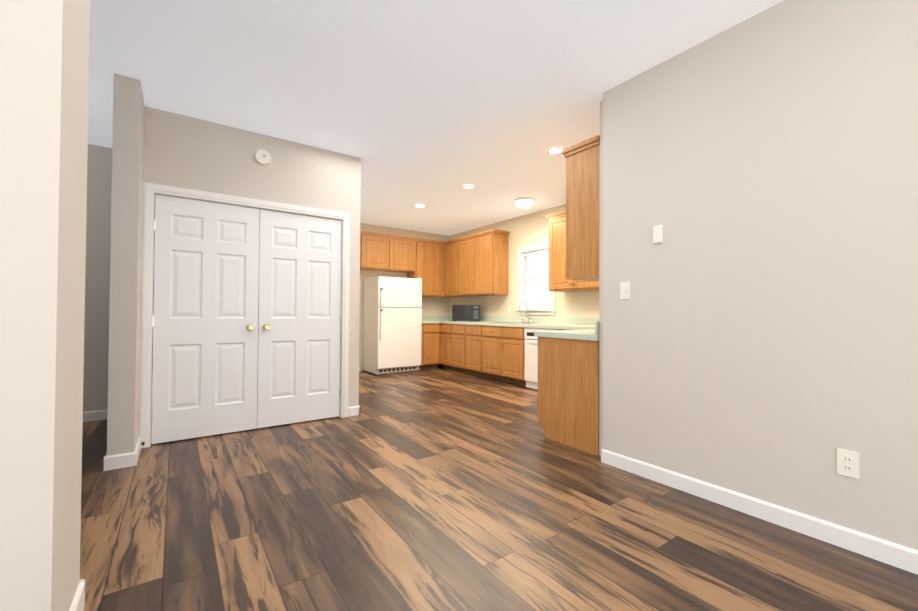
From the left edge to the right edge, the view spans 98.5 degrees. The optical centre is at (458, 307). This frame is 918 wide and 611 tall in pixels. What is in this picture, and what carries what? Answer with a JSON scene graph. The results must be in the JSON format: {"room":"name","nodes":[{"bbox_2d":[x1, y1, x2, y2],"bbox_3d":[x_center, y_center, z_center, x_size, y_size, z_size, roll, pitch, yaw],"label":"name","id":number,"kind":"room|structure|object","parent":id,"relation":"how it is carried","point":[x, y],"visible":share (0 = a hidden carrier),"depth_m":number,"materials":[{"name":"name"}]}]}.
{"room":"empty dining room","nodes":[
{"label":"empty dining room","id":0,"kind":"room"},
{"bbox_2d":[83,144,111,411],"bbox_3d":[-4.430,-0.256,3.401,2.805,2.720,0.150,1,-1,-36],"label":"wall","id":1,"kind":"structure","parent":0,"point":[97,280],"depth_m":3.92,"materials":[{"name":"paint"}]},
{"bbox_2d":[83,409,107,421],"bbox_3d":[-4.450,1.055,3.275,2.660,0.095,0.014,1,-1,-36],"label":"baseboard","id":2,"kind":"structure","parent":1,"relation":"attached to","point":[99,414],"depth_m":3.89,"materials":[{"name":"white wood"}]},
{"bbox_2d":[107,73,143,455],"bbox_3d":[-2.816,-0.246,3.432,0.145,2.720,1.680,1,-1,-36],"label":"wall","id":3,"kind":"structure","parent":0,"point":[125,275],"depth_m":2.75,"materials":[{"name":"paint"}]},
{"bbox_2d":[104,453,116,470],"bbox_3d":[-2.873,1.065,3.347,0.014,0.095,1.654,1,-1,-36],"label":"baseboard","id":4,"kind":"structure","parent":3,"relation":"attached to","point":[108,460],"depth_m":2.69,"materials":[{"name":"white wood"}]},
{"bbox_2d":[129,436,140,466],"bbox_3d":[-2.392,1.063,2.947,0.014,0.095,0.444,1,-1,-36],"label":"baseboard","id":5,"kind":"structure","parent":3,"relation":"attached to","point":[133,456],"depth_m":2.77,"materials":[{"name":"white wood"}]},
{"bbox_2d":[143,106,346,415],"bbox_3d":[-1.871,-0.237,3.678,1.680,2.720,0.120,1,-1,-36],"label":"wall","id":6,"kind":"structure","parent":0,"point":[183,151],"depth_m":3.53,"materials":[{"name":"paint"}]},
{"bbox_2d":[151,194,259,443],"bbox_3d":[-2.147,0.098,3.398,0.768,2.015,0.103,1,-1,-36],"label":"closet door","id":7,"kind":"structure","parent":6,"relation":"in","point":[205,321],"depth_m":3.39,"materials":[{"name":"white wood"}]},
{"bbox_2d":[139,182,349,447],"bbox_3d":[-1.864,0.071,3.666,1.685,2.108,0.144,1,-1,-36],"label":"trim","id":8,"kind":"structure","parent":6,"relation":"attached to","point":[150,190],"depth_m":3.23,"materials":[{"name":"white wood"}]},
{"bbox_2d":[253,149,271,166],"bbox_3d":[-1.806,-1.377,3.639,0.160,0.160,0.037,1,-1,-36],"label":"smoke detector","id":9,"kind":"object","parent":6,"relation":"attached to","point":[262,157],"visible":1,"depth_m":3.63,"materials":[{"name":"white plastic"}]},
{"bbox_2d":[257,209,341,427],"bbox_3d":[-1.519,0.108,3.848,0.768,2.015,0.103,1,-1,-36],"label":"closet door","id":10,"kind":"structure","parent":6,"relation":"in","point":[299,323],"depth_m":3.84,"materials":[{"name":"white wood"}]},
{"bbox_2d":[347,155,360,406],"bbox_3d":[-1.961,-0.216,5.354,0.125,2.720,2.950,1,-1,-36],"label":"wall","id":11,"kind":"structure","parent":0,"point":[353,163],"depth_m":4.16,"materials":[{"name":"paint"}]},
{"bbox_2d":[348,406,359,415],"bbox_3d":[-1.917,1.097,5.366,0.034,0.095,2.964,1,-1,-36],"label":"baseboard","id":12,"kind":"structure","parent":11,"relation":"attached to","point":[355,410],"depth_m":4.13,"materials":[{"name":"white wood"}]},
{"bbox_2d":[359,223,448,370],"bbox_3d":[-1.504,-0.184,7.588,3.460,2.720,0.150,1,-1,-36],"label":"wall","id":13,"kind":"structure","parent":0,"point":[435,305],"depth_m":7.72,"materials":[{"name":"paint"}]},
{"bbox_2d":[360,231,415,277],"bbox_3d":[-1.384,-0.778,7.364,1.131,1.105,0.356,1,-1,-36],"label":"upper cabinet","id":14,"kind":"object","parent":13,"relation":"attached to","point":[378,251],"depth_m":7.23,"materials":[{"name":"brown wood"}]},
{"bbox_2d":[416,239,443,296],"bbox_3d":[-0.652,-0.766,7.889,0.672,1.105,0.356,1,-1,-36],"label":"upper cabinet","id":15,"kind":"object","parent":13,"relation":"attached to","point":[429,253],"depth_m":7.76,"materials":[{"name":"brown wood"}]},
{"bbox_2d":[88,0,782,235],"bbox_3d":[-0.365,-1.648,2.174,8.350,0.080,10.800,1,-1,-36],"label":"ceiling","id":16,"kind":"structure","parent":0,"point":[433,106],"depth_m":2.73,"materials":[{"name":"paint"}]},
{"bbox_2d":[462,184,474,187],"bbox_3d":[0.125,-1.561,5.120,0.170,0.002,0.170,1,-1,-36],"label":"recessed light","id":17,"kind":"object","parent":16,"relation":"in","point":[468,186],"visible":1,"depth_m":5.12,"materials":[{"name":"white glass"}]},
{"bbox_2d":[514,197,534,207],"bbox_3d":[0.953,-1.497,5.749,0.300,0.109,0.300,1,-1,-36],"label":"ceiling light","id":18,"kind":"object","parent":16,"relation":"in","point":[525,202],"visible":1,"depth_m":5.66,"materials":[{"name":"white glass"}]},
{"bbox_2d":[547,147,562,153],"bbox_3d":[0.968,-1.571,3.977,0.170,0.002,0.170,1,-1,-36],"label":"recessed light","id":19,"kind":"object","parent":16,"relation":"in","point":[556,150],"visible":0.88,"depth_m":3.97,"materials":[{"name":"white glass"}]},
{"bbox_2d":[80,364,917,610],"bbox_3d":[-0.382,1.142,2.137,8.350,0.060,10.800,1,-1,-36],"label":"floor","id":20,"kind":"structure","parent":0,"point":[440,488],"depth_m":1.98,"materials":[{"name":"brown wood"}]},
{"bbox_2d":[0,0,89,610],"bbox_3d":[-2.375,-0.282,0.489,2.755,2.720,0.420,1,-1,-36],"label":"wall pier","id":21,"kind":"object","parent":20,"relation":"on","point":[44,71],"visible":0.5,"depth_m":1.10,"materials":[{"name":"paint"}]},
{"bbox_2d":[69,579,85,610],"bbox_3d":[-1.257,1.048,1.278,0.014,0.095,0.420,1,-1,-36],"label":"baseboard","id":22,"kind":"structure","parent":20,"relation":"on","point":[78,603],"depth_m":1.39,"materials":[{"name":"white wood"}]},
{"bbox_2d":[363,276,421,374],"bbox_3d":[-1.208,0.318,7.251,0.860,1.712,0.676,1,-1,-36],"label":"refrigerator","id":23,"kind":"object","parent":20,"relation":"on","point":[392,335],"visible":1,"depth_m":7.00,"materials":[{"name":"white metal"}]},
{"bbox_2d":[419,323,439,369],"bbox_3d":[-0.693,0.745,7.682,0.402,0.875,0.623,1,-1,-36],"label":"base cabinet","id":24,"kind":"object","parent":20,"relation":"on","point":[430,344],"depth_m":7.43,"materials":[{"name":"brown wood"}]},
{"bbox_2d":[422,315,598,340],"bbox_3d":[0.416,0.215,5.712,2.108,0.145,5.124,1,-1,-36],"label":"countertop","id":25,"kind":"structure","parent":24,"relation":"on","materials":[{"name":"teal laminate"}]},
{"bbox_2d":[452,305,479,320],"bbox_3d":[0.125,0.111,7.356,0.500,0.300,0.335,0,-1,0],"label":"microwave","id":26,"kind":"object","parent":25,"relation":"on","point":[465,312],"visible":1,"depth_m":7.21,"materials":[{"name":"black plastic"}]},
{"bbox_2d":[519,301,532,322],"bbox_3d":[1.039,0.081,6.363,0.206,0.346,0.220,1,-1,-36],"label":"faucet","id":27,"kind":"object","parent":25,"relation":"on","point":[523,301],"depth_m":6.40,"materials":[{"name":"silver metal"}]},
{"bbox_2d":[440,323,451,370],"bbox_3d":[0.003,0.747,7.551,0.623,0.875,0.397,1,-1,-36],"label":"base cabinet","id":28,"kind":"object","parent":20,"relation":"on","point":[445,328],"depth_m":7.38,"materials":[{"name":"brown wood"}]},
{"bbox_2d":[452,323,463,372],"bbox_3d":[0.239,0.744,7.222,0.623,0.875,0.412,1,-1,-36],"label":"base cabinet","id":29,"kind":"object","parent":20,"relation":"on","point":[457,328],"depth_m":7.07,"materials":[{"name":"brown wood"}]},
{"bbox_2d":[464,323,479,376],"bbox_3d":[0.491,0.741,6.870,0.623,0.875,0.453,1,-1,-36],"label":"base cabinet","id":30,"kind":"object","parent":20,"relation":"on","point":[471,330],"depth_m":6.73,"materials":[{"name":"brown wood"}]},
{"bbox_2d":[480,323,555,386],"bbox_3d":[0.905,0.736,6.292,0.623,0.875,0.970,1,-1,-36],"label":"base cabinet","id":31,"kind":"object","parent":20,"relation":"on","point":[488,347],"depth_m":6.07,"materials":[{"name":"brown wood"}]},
{"bbox_2d":[524,328,557,389],"bbox_3d":[1.357,0.733,5.644,0.604,0.871,0.602,1,-1,-36],"label":"dishwasher","id":32,"kind":"object","parent":20,"relation":"on","point":[531,362],"visible":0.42,"depth_m":5.61,"materials":[{"name":"white metal"}]},
{"bbox_2d":[534,335,598,455],"bbox_3d":[1.079,0.700,3.427,0.507,0.875,0.643,1,-1,-36],"label":"base cabinet","id":33,"kind":"object","parent":20,"relation":"on","point":[568,365],"depth_m":3.23,"materials":[{"name":"brown wood"}]},
{"bbox_2d":[556,327,598,334],"bbox_3d":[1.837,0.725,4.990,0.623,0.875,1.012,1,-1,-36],"label":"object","id":34,"kind":"object","parent":20,"relation":"on","point":[561,330],"depth_m":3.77,"materials":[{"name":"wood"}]},
{"bbox_2d":[576,331,598,334],"bbox_3d":[1.485,0.706,3.718,0.491,0.875,0.643,1,-1,-36],"label":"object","id":35,"kind":"object","parent":20,"relation":"on","point":[577,332],"depth_m":3.21,"materials":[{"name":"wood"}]},
{"bbox_2d":[449,204,598,317],"bbox_3d":[1.364,-0.182,6.340,0.150,2.720,5.220,1,-1,-36],"label":"wall","id":36,"kind":"structure","parent":0,"point":[530,229],"depth_m":6.67,"materials":[{"name":"paint"}]},
{"bbox_2d":[444,235,475,297],"bbox_3d":[0.134,-0.765,7.631,0.356,1.105,0.984,1,-1,-36],"label":"upper cabinet","id":37,"kind":"object","parent":36,"relation":"attached to","point":[458,251],"depth_m":7.54,"materials":[{"name":"brown wood"}]},
{"bbox_2d":[472,229,508,294],"bbox_3d":[0.576,-0.770,7.013,0.356,1.105,0.536,1,-1,-36],"label":"upper cabinet","id":38,"kind":"object","parent":36,"relation":"attached to","point":[490,247],"depth_m":6.86,"materials":[{"name":"brown wood"}]},
{"bbox_2d":[514,243,555,314],"bbox_3d":[1.272,-0.438,6.423,0.190,1.121,0.870,1,-1,-36],"label":"window","id":39,"kind":"structure","parent":36,"relation":"in","point":[521,267],"depth_m":6.65,"materials":[{"name":"white"}]},
{"bbox_2d":[523,249,550,308],"bbox_3d":[1.280,-0.438,6.429,0.050,0.941,0.650,1,-1,-36],"label":"window blinds","id":40,"kind":"object","parent":39,"relation":"attached to","point":[536,252],"visible":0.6,"depth_m":6.44,"materials":[{"name":"white plastic"}]},
{"bbox_2d":[547,212,598,291],"bbox_3d":[1.672,-0.784,5.483,0.356,1.105,0.893,1,-1,-36],"label":"upper cabinet","id":41,"kind":"object","parent":36,"relation":"attached to","point":[555,283],"depth_m":5.60,"materials":[{"name":"brown wood"}]},
{"bbox_2d":[599,0,917,550],"bbox_3d":[3.446,-0.232,1.613,2.370,2.720,5.070,1,-1,-36],"label":"wall","id":42,"kind":"structure","parent":0,"point":[758,334],"depth_m":2.08,"materials":[{"name":"paint"}]},
{"bbox_2d":[560,135,599,282],"bbox_3d":[1.206,-0.776,3.349,0.608,1.085,0.346,1,-1,-36],"label":"upper cabinet","id":43,"kind":"object","parent":42,"relation":"attached to","point":[580,221],"depth_m":3.18,"materials":[{"name":"brown wood"}]},
{"bbox_2d":[620,282,629,298],"bbox_3d":[1.158,-0.116,2.760,0.012,0.120,0.075,1,-1,-36],"label":"switch plate","id":44,"kind":"object","parent":42,"relation":"attached to","point":[624,290],"visible":1,"depth_m":2.76,"materials":[{"name":"white plastic"}]},
{"bbox_2d":[653,225,662,243],"bbox_3d":[1.291,-0.472,2.575,0.020,0.115,0.060,1,-1,-36],"label":"thermostat","id":45,"kind":"object","parent":42,"relation":"attached to","point":[657,234],"visible":1,"depth_m":2.56,"materials":[{"name":"white plastic"}]},
{"bbox_2d":[601,448,917,574],"bbox_3d":[2.491,1.066,0.871,0.014,0.095,4.994,1,-1,-36],"label":"baseboard","id":46,"kind":"structure","parent":42,"relation":"attached to","point":[888,552],"depth_m":2.03,"materials":[{"name":"white wood"}]},
{"bbox_2d":[837,448,858,478],"bbox_3d":[1.806,0.726,1.839,0.010,0.120,0.075,1,-1,-36],"label":"outlet","id":47,"kind":"object","parent":42,"relation":"attached to","point":[847,463],"visible":1,"depth_m":1.84,"materials":[{"name":"white plastic"}]},
{"label":"outside","id":48,"kind":"structure","parent":0,"visible":0},
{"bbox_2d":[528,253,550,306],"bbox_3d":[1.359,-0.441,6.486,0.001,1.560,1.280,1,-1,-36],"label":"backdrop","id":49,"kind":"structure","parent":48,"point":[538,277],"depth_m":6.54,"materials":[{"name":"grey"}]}
]}

